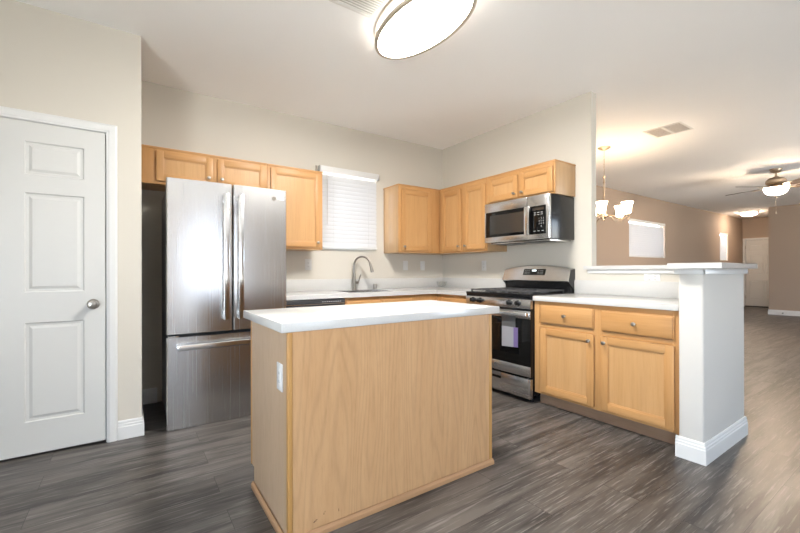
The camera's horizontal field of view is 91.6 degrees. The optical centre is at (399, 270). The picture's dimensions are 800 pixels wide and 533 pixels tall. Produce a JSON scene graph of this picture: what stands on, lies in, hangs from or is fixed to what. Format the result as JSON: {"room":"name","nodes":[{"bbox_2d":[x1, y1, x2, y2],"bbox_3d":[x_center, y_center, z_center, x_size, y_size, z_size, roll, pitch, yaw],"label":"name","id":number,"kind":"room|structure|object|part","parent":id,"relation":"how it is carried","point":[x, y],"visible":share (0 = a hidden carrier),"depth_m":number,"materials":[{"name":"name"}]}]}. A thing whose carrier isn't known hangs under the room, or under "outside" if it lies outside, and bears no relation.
{"room":"kitchen","nodes":[
{"label":"kitchen","id":0,"kind":"room"},
{"bbox_2d":[0,0,141,420],"bbox_3d":[-2.650,-0.242,2.148,2.036,2.747,0.110,0,0,-35],"label":"wall","id":1,"kind":"structure","parent":0,"point":[53,63],"depth_m":2.56,"materials":[{"name":"beige paint"}]},
{"bbox_2d":[0,440,102,460],"bbox_3d":[-2.176,0.111,2.464,0.517,2.040,0.010,0,0,-35],"label":"trim","id":2,"kind":"structure","parent":1,"relation":"attached to","point":[101,440],"depth_m":2.43,"materials":[{"name":"grey plastic"}]},
{"bbox_2d":[0,117,105,459],"bbox_3d":[-2.143,0.104,2.407,0.514,2.018,0.104,0,0,-35],"label":"door","id":3,"kind":"structure","parent":1,"relation":"in","point":[53,178],"depth_m":2.42,"materials":[{"name":"grey paint"}]},
{"bbox_3d":[-1.974,0.216,2.502,0.066,0.066,0.068,0,0,-35],"label":"knob","id":4,"kind":"part","parent":3,"relation":"part of","materials":[{"name":"silver metal"}]},
{"bbox_2d":[0,106,117,441],"bbox_3d":[-2.174,0.082,2.460,0.631,2.099,0.116,0,0,-35],"label":"trim","id":5,"kind":"structure","parent":1,"relation":"attached to","point":[110,131],"depth_m":2.57,"materials":[{"name":"white paint"}]},
{"bbox_2d":[286,298,339,300],"bbox_3d":[-0.947,0.646,3.780,0.594,0.768,0.555,0,0,-35],"label":"control panel","id":6,"kind":"object","parent":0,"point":[329,298],"depth_m":3.55,"materials":[{"name":"grey"}]},
{"bbox_2d":[0,306,799,532],"bbox_3d":[5.496,1.177,4.222,18.200,0.120,7.600,0,0,-35],"label":"floor","id":7,"kind":"structure","parent":0,"point":[554,469],"depth_m":2.08,"materials":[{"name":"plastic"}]},
{"bbox_2d":[162,177,285,431],"bbox_3d":[-1.476,0.235,3.244,0.851,1.783,0.809,0,0,-35],"label":"refrigerator","id":8,"kind":"object","parent":7,"relation":"on","point":[224,245],"visible":0.86,"depth_m":2.90,"materials":[{"name":"grey metal"}]},
{"bbox_3d":[-1.476,-0.103,2.872,0.430,1.107,0.082,0,0,-35],"label":"door","id":9,"kind":"part","parent":8,"relation":"part of","materials":[{"name":"silver metal"}]},
{"bbox_3d":[-1.301,0.800,2.990,0.851,0.652,0.082,0,0,-35],"label":"freezer drawer","id":10,"kind":"part","parent":8,"relation":"part of","materials":[{"name":"silver metal"}]},
{"bbox_3d":[-1.265,0.543,2.937,0.730,0.040,0.061,0,0,-35],"label":"handle","id":11,"kind":"part","parent":8,"relation":"part of","materials":[{"name":"silver metal"}]},
{"bbox_3d":[-1.300,-0.107,2.912,0.038,0.943,0.060,0,0,-35],"label":"handle","id":12,"kind":"part","parent":8,"relation":"part of","materials":[{"name":"silver metal"}]},
{"bbox_3d":[-1.216,-0.107,2.970,0.038,0.943,0.060,0,0,-35],"label":"handle","id":13,"kind":"part","parent":8,"relation":"part of","materials":[{"name":"silver metal"}]},
{"bbox_3d":[-1.122,-0.104,3.116,0.411,1.107,0.082,0,0,-35],"label":"door","id":14,"kind":"part","parent":8,"relation":"part of","materials":[{"name":"silver metal"}]},
{"bbox_2d":[286,298,344,307],"bbox_3d":[-0.923,0.696,3.744,0.594,0.868,0.642,0,0,-35],"label":"dishwasher","id":15,"kind":"object","parent":7,"relation":"on","point":[331,301],"visible":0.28,"depth_m":3.51,"materials":[{"name":"grey metal"}]},
{"bbox_2d":[251,314,493,532],"bbox_3d":[-0.144,0.690,2.189,1.226,0.873,0.658,0,0,-35],"label":"kitchen island","id":16,"kind":"object","parent":7,"relation":"on","point":[367,420],"visible":0.89,"depth_m":1.84,"materials":[{"name":"brown wood"}]},
{"bbox_3d":[-0.626,0.691,1.844,0.008,0.873,0.577,0,0,-35],"label":"panel","id":17,"kind":"part","parent":16,"relation":"part of","materials":[{"name":"brown wood"}]},
{"bbox_2d":[277,362,282,391],"bbox_3d":[-0.517,0.455,1.670,0.007,0.117,0.072,0,0,-35],"label":"electrical outlet","id":18,"kind":"object","parent":16,"relation":"attached to","point":[279,365],"visible":1,"depth_m":1.66,"materials":[{"name":"white plastic"}]},
{"bbox_2d":[278,368,279,384],"bbox_3d":[-0.518,0.455,1.669,0.003,0.068,0.033,0,0,-35],"label":"receptacle","id":19,"kind":"object","parent":18,"relation":"attached to","point":[278,368],"depth_m":1.67,"materials":[{"name":"grey plastic"}]},
{"bbox_2d":[243,300,498,332],"bbox_3d":[-0.129,0.233,2.204,1.298,0.040,0.651,0,0,-35],"label":"island countertop","id":20,"kind":"structure","parent":16,"relation":"on","point":[297,319],"depth_m":1.98,"materials":[{"name":"white stone"}]},
{"bbox_3d":[-0.114,1.111,2.146,1.226,0.030,0.556,0,0,-35],"label":"shoe moulding","id":21,"kind":"part","parent":16,"relation":"part of","materials":[{"name":"brown wood"}]},
{"bbox_2d":[344,294,436,304],"bbox_3d":[-0.214,0.692,4.254,1.140,0.873,0.656,0,0,-35],"label":"base cabinet","id":22,"kind":"object","parent":7,"relation":"on","point":[398,298],"visible":0.11,"depth_m":3.98,"materials":[{"name":"brown wood"}]},
{"bbox_3d":[-0.351,0.362,3.809,0.375,0.143,0.019,0,0,-35],"label":"drawer","id":23,"kind":"part","parent":22,"relation":"part of","materials":[{"name":"brown wood"}]},
{"bbox_2d":[286,278,505,299],"bbox_3d":[-0.084,0.172,4.069,2.356,0.164,1.117,0,0,-35],"label":"countertop","id":24,"kind":"structure","parent":22,"relation":"on","point":[310,288],"depth_m":4.33,"materials":[{"name":"white stone"}]},
{"bbox_2d":[352,256,373,289],"bbox_3d":[-0.409,0.023,4.341,0.263,0.384,0.087,0,0,14],"label":"kitchen faucet","id":25,"kind":"object","parent":24,"relation":"on","point":[354,282],"visible":1,"depth_m":4.33,"materials":[{"name":"silver metal"}]},
{"bbox_3d":[-0.420,-0.069,4.324,0.216,0.199,0.023,0,0,17],"label":"spout","id":26,"kind":"part","parent":25,"relation":"part of","materials":[{"name":"silver metal"}]},
{"bbox_2d":[339,290,387,292],"bbox_3d":[-0.374,0.323,4.155,0.539,0.212,0.399,0,0,-35],"label":"sink","id":27,"kind":"object","parent":24,"relation":"in","point":[353,291],"visible":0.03,"depth_m":4.35,"materials":[{"name":"silver metal"}]},
{"bbox_3d":[-0.026,0.362,4.034,0.375,0.143,0.019,0,0,-35],"label":"drawer","id":28,"kind":"part","parent":22,"relation":"part of","materials":[{"name":"brown wood"}]},
{"bbox_2d":[437,294,465,302],"bbox_3d":[0.780,0.690,4.307,0.656,0.873,0.525,0,0,-35],"label":"base cabinet","id":29,"kind":"object","parent":7,"relation":"on","point":[440,297],"visible":0.02,"depth_m":4.13,"materials":[{"name":"brown wood"}]},
{"bbox_3d":[0.566,0.361,4.108,0.019,0.143,0.395,0,0,-35],"label":"drawer","id":30,"kind":"part","parent":29,"relation":"part of","materials":[{"name":"brown wood"}]},
{"bbox_2d":[466,265,574,401],"bbox_3d":[1.130,0.532,3.757,0.704,1.186,0.773,0,0,-35],"label":"gas range","id":31,"kind":"object","parent":7,"relation":"on","point":[513,368],"visible":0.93,"depth_m":3.52,"materials":[{"name":"silver metal"}]},
{"bbox_3d":[0.894,0.286,3.595,0.036,0.080,0.764,0,0,-35],"label":"control panel","id":32,"kind":"part","parent":31,"relation":"part of","materials":[{"name":"silver metal"}]},
{"bbox_2d":[502,315,517,346],"bbox_3d":[0.969,0.534,3.441,0.010,0.283,0.180,0,0,-35],"label":"pouch","id":33,"kind":"object","parent":31,"relation":"hanging from","point":[509,331],"visible":0.85,"depth_m":3.44,"materials":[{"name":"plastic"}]},
{"bbox_3d":[0.882,0.614,3.586,0.004,0.400,0.760,0,0,-35],"label":"door glass","id":34,"kind":"part","parent":31,"relation":"part of","materials":[{"name":"black glass"}]},
{"bbox_3d":[0.860,0.373,3.572,0.050,0.035,0.742,0,0,-35],"label":"handle","id":35,"kind":"part","parent":31,"relation":"part of","materials":[{"name":"silver metal"}]},
{"bbox_3d":[0.895,1.003,3.594,0.035,0.166,0.760,0,0,-35],"label":"drawer","id":36,"kind":"part","parent":31,"relation":"part of","materials":[{"name":"silver metal"}]},
{"bbox_3d":[0.896,0.624,3.595,0.031,0.560,0.762,0,0,-35],"label":"oven door","id":37,"kind":"part","parent":31,"relation":"part of","materials":[{"name":"black glass"}]},
{"bbox_3d":[1.009,0.280,3.361,0.039,0.052,0.052,0,0,-35],"label":"burner knob","id":38,"kind":"part","parent":31,"relation":"part of","materials":[{"name":"black plastic"}]},
{"bbox_2d":[466,290,569,297],"bbox_3d":[1.121,0.216,3.751,0.587,0.026,0.766,0,0,-35],"label":"cooktop","id":39,"kind":"object","parent":31,"relation":"in","point":[485,293],"depth_m":3.55,"materials":[{"name":"black metal"}]},
{"bbox_3d":[1.090,1.002,3.279,0.002,0.162,0.019,0,0,-35],"label":"edge trim","id":40,"kind":"part","parent":31,"relation":"part of","materials":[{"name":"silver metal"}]},
{"bbox_2d":[535,301,678,444],"bbox_3d":[1.675,0.687,3.007,0.656,0.873,1.079,0,0,-35],"label":"base cabinet","id":41,"kind":"object","parent":7,"relation":"on","point":[616,366],"visible":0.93,"depth_m":2.77,"materials":[{"name":"brown wood"}]},
{"bbox_3d":[1.302,0.736,3.051,0.004,0.430,0.357,0,0,-35],"label":"panel","id":42,"kind":"part","parent":41,"relation":"part of","materials":[{"name":"brown wood"}]},
{"bbox_3d":[1.296,0.355,3.049,0.019,0.148,0.453,0,0,-35],"label":"drawer","id":43,"kind":"part","parent":41,"relation":"part of","materials":[{"name":"brown wood"}]},
{"bbox_3d":[1.298,0.736,3.048,0.018,0.528,0.455,0,0,-35],"label":"door","id":44,"kind":"part","parent":41,"relation":"part of","materials":[{"name":"brown wood"}]},
{"bbox_2d":[533,280,678,310],"bbox_3d":[1.686,0.168,3.015,0.638,0.164,1.080,0,0,-35],"label":"countertop","id":45,"kind":"structure","parent":41,"relation":"on","point":[631,294],"depth_m":3.07,"materials":[{"name":"white stone"}]},
{"bbox_3d":[1.591,0.736,2.632,0.004,0.428,0.369,0,0,-35],"label":"panel","id":46,"kind":"part","parent":41,"relation":"part of","materials":[{"name":"brown wood"}]},
{"bbox_3d":[1.587,0.736,2.629,0.018,0.526,0.467,0,0,-35],"label":"door","id":47,"kind":"part","parent":41,"relation":"part of","materials":[{"name":"brown wood"}]},
{"bbox_3d":[1.587,0.359,2.627,0.019,0.148,0.460,0,0,-35],"label":"drawer","id":48,"kind":"part","parent":41,"relation":"part of","materials":[{"name":"brown wood"}]},
{"bbox_2d":[15,0,799,218],"bbox_3d":[5.490,-1.690,4.225,18.200,0.120,7.600,0,0,-35],"label":"ceiling","id":49,"kind":"structure","parent":0,"point":[728,71],"depth_m":3.16,"materials":[{"name":"paint"}]},
{"bbox_2d":[329,0,389,18],"bbox_3d":[-0.232,-1.616,2.306,0.300,0.006,0.255,0,0,-35],"label":"ceiling vent","id":50,"kind":"object","parent":49,"relation":"in","point":[366,8],"visible":1,"depth_m":2.37,"materials":[{"name":"white metal"}]},
{"bbox_2d":[375,0,476,59],"bbox_3d":[0.133,-1.573,2.438,0.442,0.094,0.860,0,0,-35],"label":"ceiling light","id":51,"kind":"object","parent":49,"relation":"attached to","point":[406,28],"visible":1,"depth_m":2.42,"materials":[{"name":"beige glass"}]},
{"bbox_2d":[596,146,632,221],"bbox_3d":[2.705,-1.136,5.110,0.667,0.974,0.653,0,0,-35],"label":"chandelier","id":52,"kind":"object","parent":49,"relation":"hanging from","point":[625,208],"visible":0.83,"depth_m":5.02,"materials":[{"name":"white glass"}]},
{"bbox_3d":[2.535,-0.795,4.890,0.136,0.145,0.136,0,0,-35],"label":"lamp shade","id":53,"kind":"part","parent":52,"relation":"part of","materials":[{"name":"white glass"}]},
{"bbox_3d":[2.802,-0.696,4.994,0.054,0.092,0.286,0,0,-35],"label":"arm","id":54,"kind":"part","parent":52,"relation":"part of","materials":[{"name":"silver metal"}]},
{"bbox_3d":[2.951,-0.795,5.222,0.136,0.145,0.136,0,0,-35],"label":"lamp shade","id":55,"kind":"part","parent":52,"relation":"part of","materials":[{"name":"white glass"}]},
{"bbox_3d":[2.864,-0.795,4.904,0.136,0.145,0.136,0,0,-35],"label":"lamp shade","id":56,"kind":"part","parent":52,"relation":"part of","materials":[{"name":"white glass"}]},
{"bbox_2d":[643,122,693,137],"bbox_3d":[3.091,-1.621,4.490,0.370,0.008,0.380,0,0,-35],"label":"ceiling vent","id":57,"kind":"object","parent":49,"relation":"in","point":[677,127],"visible":1,"depth_m":4.49,"materials":[{"name":"white metal"}]},
{"bbox_2d":[739,211,758,215],"bbox_3d":[9.728,-1.579,10.851,0.400,0.106,0.400,0,0,-35],"label":"ceiling light","id":58,"kind":"object","parent":49,"relation":"attached to","point":[749,213],"visible":1,"depth_m":10.73,"materials":[{"name":"white glass"}]},
{"bbox_2d":[740,212,756,215],"bbox_3d":[9.728,-1.564,10.851,0.360,0.078,0.360,0,0,-35],"label":"diffuser","id":59,"kind":"object","parent":58,"relation":"attached to","point":[742,213],"depth_m":10.76,"materials":[{"name":"white"}]},
{"bbox_2d":[725,168,799,213],"bbox_3d":[6.030,-1.266,6.262,1.280,0.726,1.291,0,0,-35],"label":"ceiling fan","id":60,"kind":"object","parent":49,"relation":"hanging from","point":[776,185],"visible":1,"depth_m":6.15,"materials":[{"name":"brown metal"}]},
{"bbox_3d":[6.017,-1.269,6.227,0.292,0.106,0.292,0,0,-35],"label":"lamp shade","id":61,"kind":"part","parent":60,"relation":"part of","materials":[{"name":"white glass"}]},
{"bbox_3d":[5.923,-1.332,5.787,0.146,0.040,0.440,0,0,12],"label":"blade","id":62,"kind":"part","parent":60,"relation":"part of","materials":[{"name":"brown wood"}]},
{"bbox_2d":[141,80,742,401],"bbox_3d":[3.407,-0.249,7.249,17.800,2.747,0.150,0,0,-35],"label":"wall","id":63,"kind":"structure","parent":0,"point":[172,118],"depth_m":4.26,"materials":[{"name":"beige paint"}]},
{"bbox_2d":[141,144,266,191],"bbox_3d":[-1.695,-0.839,3.417,0.966,0.296,0.368,0,0,-35],"label":"upper cabinet","id":64,"kind":"object","parent":63,"relation":"attached to","point":[157,163],"visible":0.85,"depth_m":3.24,"materials":[{"name":"brown wood"}]},
{"bbox_3d":[-1.761,-0.834,3.196,0.410,0.239,0.018,0,0,-35],"label":"door","id":65,"kind":"part","parent":64,"relation":"part of","materials":[{"name":"brown wood"}]},
{"bbox_3d":[-1.764,-0.834,3.200,0.312,0.141,0.004,0,0,-35],"label":"panel","id":66,"kind":"part","parent":64,"relation":"part of","materials":[{"name":"brown wood"}]},
{"bbox_3d":[-1.396,-0.835,3.448,0.407,0.239,0.018,0,0,-35],"label":"door","id":67,"kind":"part","parent":64,"relation":"part of","materials":[{"name":"brown wood"}]},
{"bbox_3d":[-1.399,-0.835,3.452,0.309,0.141,0.004,0,0,-35],"label":"panel","id":68,"kind":"part","parent":64,"relation":"part of","materials":[{"name":"brown wood"}]},
{"bbox_2d":[267,164,322,250],"bbox_3d":[-1.072,-0.598,3.846,0.544,0.780,0.368,0,0,-35],"label":"upper cabinet","id":69,"kind":"object","parent":63,"relation":"attached to","point":[303,187],"visible":0.75,"depth_m":3.75,"materials":[{"name":"brown wood"}]},
{"bbox_3d":[-0.994,-0.593,3.731,0.394,0.627,0.004,0,0,-35],"label":"panel","id":70,"kind":"part","parent":69,"relation":"part of","materials":[{"name":"brown wood"}]},
{"bbox_2d":[305,259,311,269],"bbox_3d":[-0.974,-0.066,4.133,0.072,0.117,0.007,0,0,-35],"label":"electrical outlet","id":71,"kind":"object","parent":63,"relation":"attached to","point":[308,262],"visible":1,"depth_m":4.13,"materials":[{"name":"white plastic"}]},
{"bbox_2d":[318,165,378,249],"bbox_3d":[-0.563,-0.689,4.382,0.739,0.882,0.064,0,0,-35],"label":"window blind","id":72,"kind":"object","parent":63,"relation":"attached to","point":[349,205],"visible":0.91,"depth_m":4.37,"materials":[{"name":"white plastic"}]},
{"bbox_3d":[-0.559,-0.258,4.390,0.680,0.020,0.044,0,0,-35],"label":"rail","id":73,"kind":"part","parent":72,"relation":"part of","materials":[{"name":"white plastic"}]},
{"bbox_3d":[-0.545,-0.667,4.369,0.442,0.810,0.002,0,0,-35],"label":"ladder cord","id":74,"kind":"part","parent":72,"relation":"part of","materials":[{"name":"white plastic"}]},
{"bbox_2d":[286,278,505,291],"bbox_3d":[-0.085,0.152,4.069,2.356,0.124,1.117,0,0,-35],"label":"backsplash","id":75,"kind":"structure","parent":63,"relation":"attached to","point":[382,283],"depth_m":4.55,"materials":[{"name":"white stone"}]},
{"bbox_2d":[403,261,407,269],"bbox_3d":[0.069,-0.066,4.851,0.072,0.117,0.008,0,0,-35],"label":"light switch","id":76,"kind":"object","parent":63,"relation":"attached to","point":[405,263],"visible":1,"depth_m":4.85,"materials":[{"name":"white plastic"}]},
{"bbox_2d":[383,183,439,254],"bbox_3d":[0.155,-0.599,4.692,0.611,0.780,0.368,0,0,-35],"label":"upper cabinet","id":77,"kind":"object","parent":63,"relation":"attached to","point":[411,213],"visible":1,"depth_m":4.55,"materials":[{"name":"brown wood"}]},
{"bbox_3d":[0.197,-0.583,4.545,0.431,0.702,0.018,0,0,-35],"label":"door","id":78,"kind":"part","parent":77,"relation":"part of","materials":[{"name":"brown wood"}]},
{"bbox_3d":[0.194,-0.583,4.549,0.333,0.604,0.004,0,0,-35],"label":"panel","id":79,"kind":"part","parent":77,"relation":"part of","materials":[{"name":"brown wood"}]},
{"bbox_2d":[420,261,424,269],"bbox_3d":[0.291,-0.064,5.004,0.072,0.117,0.008,0,0,-35],"label":"light switch","id":80,"kind":"object","parent":63,"relation":"attached to","point":[422,263],"visible":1,"depth_m":5.00,"materials":[{"name":"white plastic"}]},
{"bbox_2d":[629,218,664,257],"bbox_3d":[5.461,-0.697,8.603,1.720,0.794,0.059,0,0,-35],"label":"window blind","id":81,"kind":"object","parent":63,"relation":"attached to","point":[644,240],"visible":0.83,"depth_m":8.57,"materials":[{"name":"white plastic"}]},
{"bbox_3d":[5.458,-0.310,8.609,1.680,0.020,0.044,0,0,-35],"label":"rail","id":82,"kind":"part","parent":81,"relation":"part of","materials":[{"name":"white plastic"}]},
{"bbox_2d":[720,232,727,259],"bbox_3d":[9.393,-0.702,11.313,0.650,0.794,0.059,0,0,-35],"label":"window blind","id":83,"kind":"object","parent":63,"relation":"attached to","point":[723,239],"visible":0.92,"depth_m":11.34,"materials":[{"name":"white plastic"}]},
{"bbox_2d":[442,91,595,279],"bbox_3d":[1.182,-0.247,4.381,0.080,2.747,2.048,0,0,-35],"label":"wall","id":84,"kind":"structure","parent":0,"point":[565,131],"depth_m":3.97,"materials":[{"name":"beige paint"}]},
{"bbox_2d":[425,177,506,254],"bbox_3d":[0.724,-0.601,4.647,0.368,0.780,1.086,0,0,-35],"label":"upper cabinet","id":85,"kind":"object","parent":84,"relation":"attached to","point":[461,206],"visible":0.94,"depth_m":4.40,"materials":[{"name":"brown wood"}]},
{"bbox_3d":[0.606,-0.584,4.573,0.004,0.604,0.230,0,0,-35],"label":"panel","id":86,"kind":"part","parent":85,"relation":"part of","materials":[{"name":"brown wood"}]},
{"bbox_3d":[0.602,-0.584,4.570,0.018,0.702,0.328,0,0,-35],"label":"door","id":87,"kind":"part","parent":85,"relation":"part of","materials":[{"name":"brown wood"}]},
{"bbox_3d":[0.820,-0.584,4.263,0.004,0.604,0.220,0,0,-35],"label":"panel","id":88,"kind":"part","parent":85,"relation":"part of","materials":[{"name":"brown wood"}]},
{"bbox_3d":[0.816,-0.584,4.260,0.018,0.702,0.318,0,0,-35],"label":"door","id":89,"kind":"part","parent":85,"relation":"part of","materials":[{"name":"brown wood"}]},
{"bbox_2d":[482,261,485,270],"bbox_3d":[0.989,-0.061,4.584,0.007,0.117,0.072,0,0,-35],"label":"electrical outlet","id":90,"kind":"object","parent":84,"relation":"attached to","point":[483,262],"visible":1,"depth_m":4.58,"materials":[{"name":"white plastic"}]},
{"bbox_2d":[487,159,575,203],"bbox_3d":[1.262,-0.842,3.866,0.368,0.302,0.812,0,0,-35],"label":"upper cabinet","id":91,"kind":"object","parent":84,"relation":"attached to","point":[554,176],"visible":0.95,"depth_m":3.63,"materials":[{"name":"brown wood"}]},
{"bbox_3d":[1.039,-0.825,3.935,0.018,0.222,0.372,0,0,-35],"label":"door","id":92,"kind":"part","parent":91,"relation":"part of","materials":[{"name":"brown wood"}]},
{"bbox_3d":[1.044,-0.825,3.938,0.004,0.124,0.274,0,0,-35],"label":"panel","id":93,"kind":"part","parent":91,"relation":"part of","materials":[{"name":"brown wood"}]},
{"bbox_2d":[485,193,573,245],"bbox_3d":[1.241,-0.478,3.828,0.443,0.418,0.754,0,0,-35],"label":"microwave","id":94,"kind":"object","parent":91,"relation":"attached to","point":[547,217],"visible":1,"depth_m":3.60,"materials":[{"name":"silver metal"}]},
{"bbox_3d":[1.035,-0.466,3.815,0.010,0.254,0.506,0,0,-35],"label":"door glass","id":95,"kind":"part","parent":94,"relation":"part of","materials":[{"name":"black glass"}]},
{"bbox_3d":[1.041,-0.486,3.829,0.036,0.397,0.524,0,0,-35],"label":"door","id":96,"kind":"part","parent":94,"relation":"part of","materials":[{"name":"silver metal"}]},
{"bbox_3d":[1.174,-0.457,3.575,0.047,0.260,0.051,0,0,-35],"label":"handle","id":97,"kind":"part","parent":94,"relation":"part of","materials":[{"name":"silver metal"}]},
{"bbox_3d":[1.276,-0.279,3.852,0.325,0.014,0.694,0,0,-35],"label":"underside panel","id":98,"kind":"part","parent":94,"relation":"part of","materials":[{"name":"silver metal"}]},
{"bbox_3d":[1.234,-0.459,3.518,0.003,0.256,0.197,0,0,-35],"label":"control panel","id":99,"kind":"part","parent":94,"relation":"part of","materials":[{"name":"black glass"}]},
{"bbox_3d":[1.260,-0.826,3.615,0.018,0.222,0.360,0,0,-35],"label":"door","id":100,"kind":"part","parent":91,"relation":"part of","materials":[{"name":"brown wood"}]},
{"bbox_3d":[1.264,-0.826,3.618,0.004,0.124,0.262,0,0,-35],"label":"panel","id":101,"kind":"part","parent":91,"relation":"part of","materials":[{"name":"brown wood"}]},
{"bbox_2d":[592,273,743,442],"bbox_3d":[1.769,0.556,2.900,0.749,1.135,1.052,0,0,-35],"label":"wall","id":102,"kind":"structure","parent":0,"point":[711,306],"depth_m":2.35,"materials":[{"name":"beige paint"}]},
{"bbox_2d":[574,280,678,297],"bbox_3d":[1.689,0.148,3.018,0.630,0.124,1.080,0,0,-35],"label":"backsplash","id":103,"kind":"structure","parent":102,"relation":"attached to","point":[621,288],"depth_m":3.23,"materials":[{"name":"white stone"}]},
{"bbox_2d":[644,274,659,280],"bbox_3d":[2.010,0.053,3.103,0.007,0.060,0.118,0,0,-35],"label":"electrical outlet","id":104,"kind":"object","parent":102,"relation":"attached to","point":[647,277],"visible":1,"depth_m":3.10,"materials":[{"name":"white plastic"}]},
{"bbox_2d":[587,269,747,274],"bbox_3d":[1.762,0.005,2.907,0.778,0.034,1.101,0,0,-35],"label":"trim","id":105,"kind":"structure","parent":102,"relation":"attached to","point":[638,271],"depth_m":2.65,"materials":[{"name":"white paint"}]},
{"bbox_2d":[583,262,757,268],"bbox_3d":[1.809,-0.029,2.899,0.970,0.032,1.218,0,0,-35],"label":"bar","id":106,"kind":"object","parent":102,"relation":"on","point":[720,265],"visible":1,"depth_m":2.33,"materials":[{"name":"white stone"}]},
{"bbox_2d":[675,416,747,465],"bbox_3d":[2.027,1.060,2.514,0.764,0.125,0.154,0,0,-35],"label":"baseboard","id":107,"kind":"structure","parent":102,"relation":"attached to","point":[698,452],"depth_m":2.34,"materials":[{"name":"white paint"}]},
{"bbox_2d":[742,217,767,238],"bbox_3d":[12.840,-0.267,9.380,0.150,2.747,7.350,0,0,-35],"label":"wall","id":108,"kind":"structure","parent":0,"point":[752,227],"depth_m":11.98,"materials":[{"name":"beige paint"}]},
{"bbox_2d":[743,237,767,305],"bbox_3d":[11.102,0.050,11.843,0.116,2.125,1.010,0,0,-35],"label":"trim","id":109,"kind":"structure","parent":108,"relation":"attached to","point":[763,238],"depth_m":12.19,"materials":[{"name":"white paint"}]},
{"bbox_2d":[745,239,768,306],"bbox_3d":[11.059,0.068,11.819,0.103,2.030,0.879,0,0,-35],"label":"door","id":110,"kind":"structure","parent":108,"relation":"in","point":[757,251],"depth_m":11.94,"materials":[{"name":"grey paint"}]},
{"bbox_2d":[745,239,768,307],"bbox_3d":[11.100,0.078,11.842,0.120,2.070,0.900,0,0,-35],"label":"trim","id":111,"kind":"structure","parent":108,"relation":"attached to","point":[764,239],"depth_m":11.93,"materials":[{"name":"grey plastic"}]},
{"bbox_2d":[768,204,799,310],"bbox_3d":[12.156,-0.267,8.143,2.380,2.747,6.090,0,0,-35],"label":"wall","id":112,"kind":"structure","parent":0,"point":[783,226],"depth_m":9.73,"materials":[{"name":"beige paint"}]},
{"bbox_2d":[768,309,799,315],"bbox_3d":[12.149,1.044,8.143,2.394,0.125,6.104,0,0,-35],"label":"baseboard","id":113,"kind":"structure","parent":112,"relation":"attached to","point":[773,312],"depth_m":9.72,"materials":[{"name":"white paint"}]},
{"bbox_3d":[-2.067,-0.242,3.000,0.110,2.747,0.632,0,0,-35],"label":"wall","id":114,"kind":"structure","parent":0,"visible":0},
{"bbox_2d":[118,401,143,439],"bbox_3d":[-2.016,1.069,2.921,0.147,0.125,0.696,0,0,-35],"label":"baseboard","id":115,"kind":"structure","parent":114,"relation":"attached to","point":[134,427],"depth_m":2.63,"materials":[{"name":"white paint"}]},
{"bbox_2d":[142,387,156,404],"bbox_3d":[-2.144,1.069,3.320,0.124,0.125,0.014,0,0,-35],"label":"baseboard","id":116,"kind":"structure","parent":114,"relation":"attached to","point":[149,396],"depth_m":3.32,"materials":[{"name":"white paint"}]}
]}

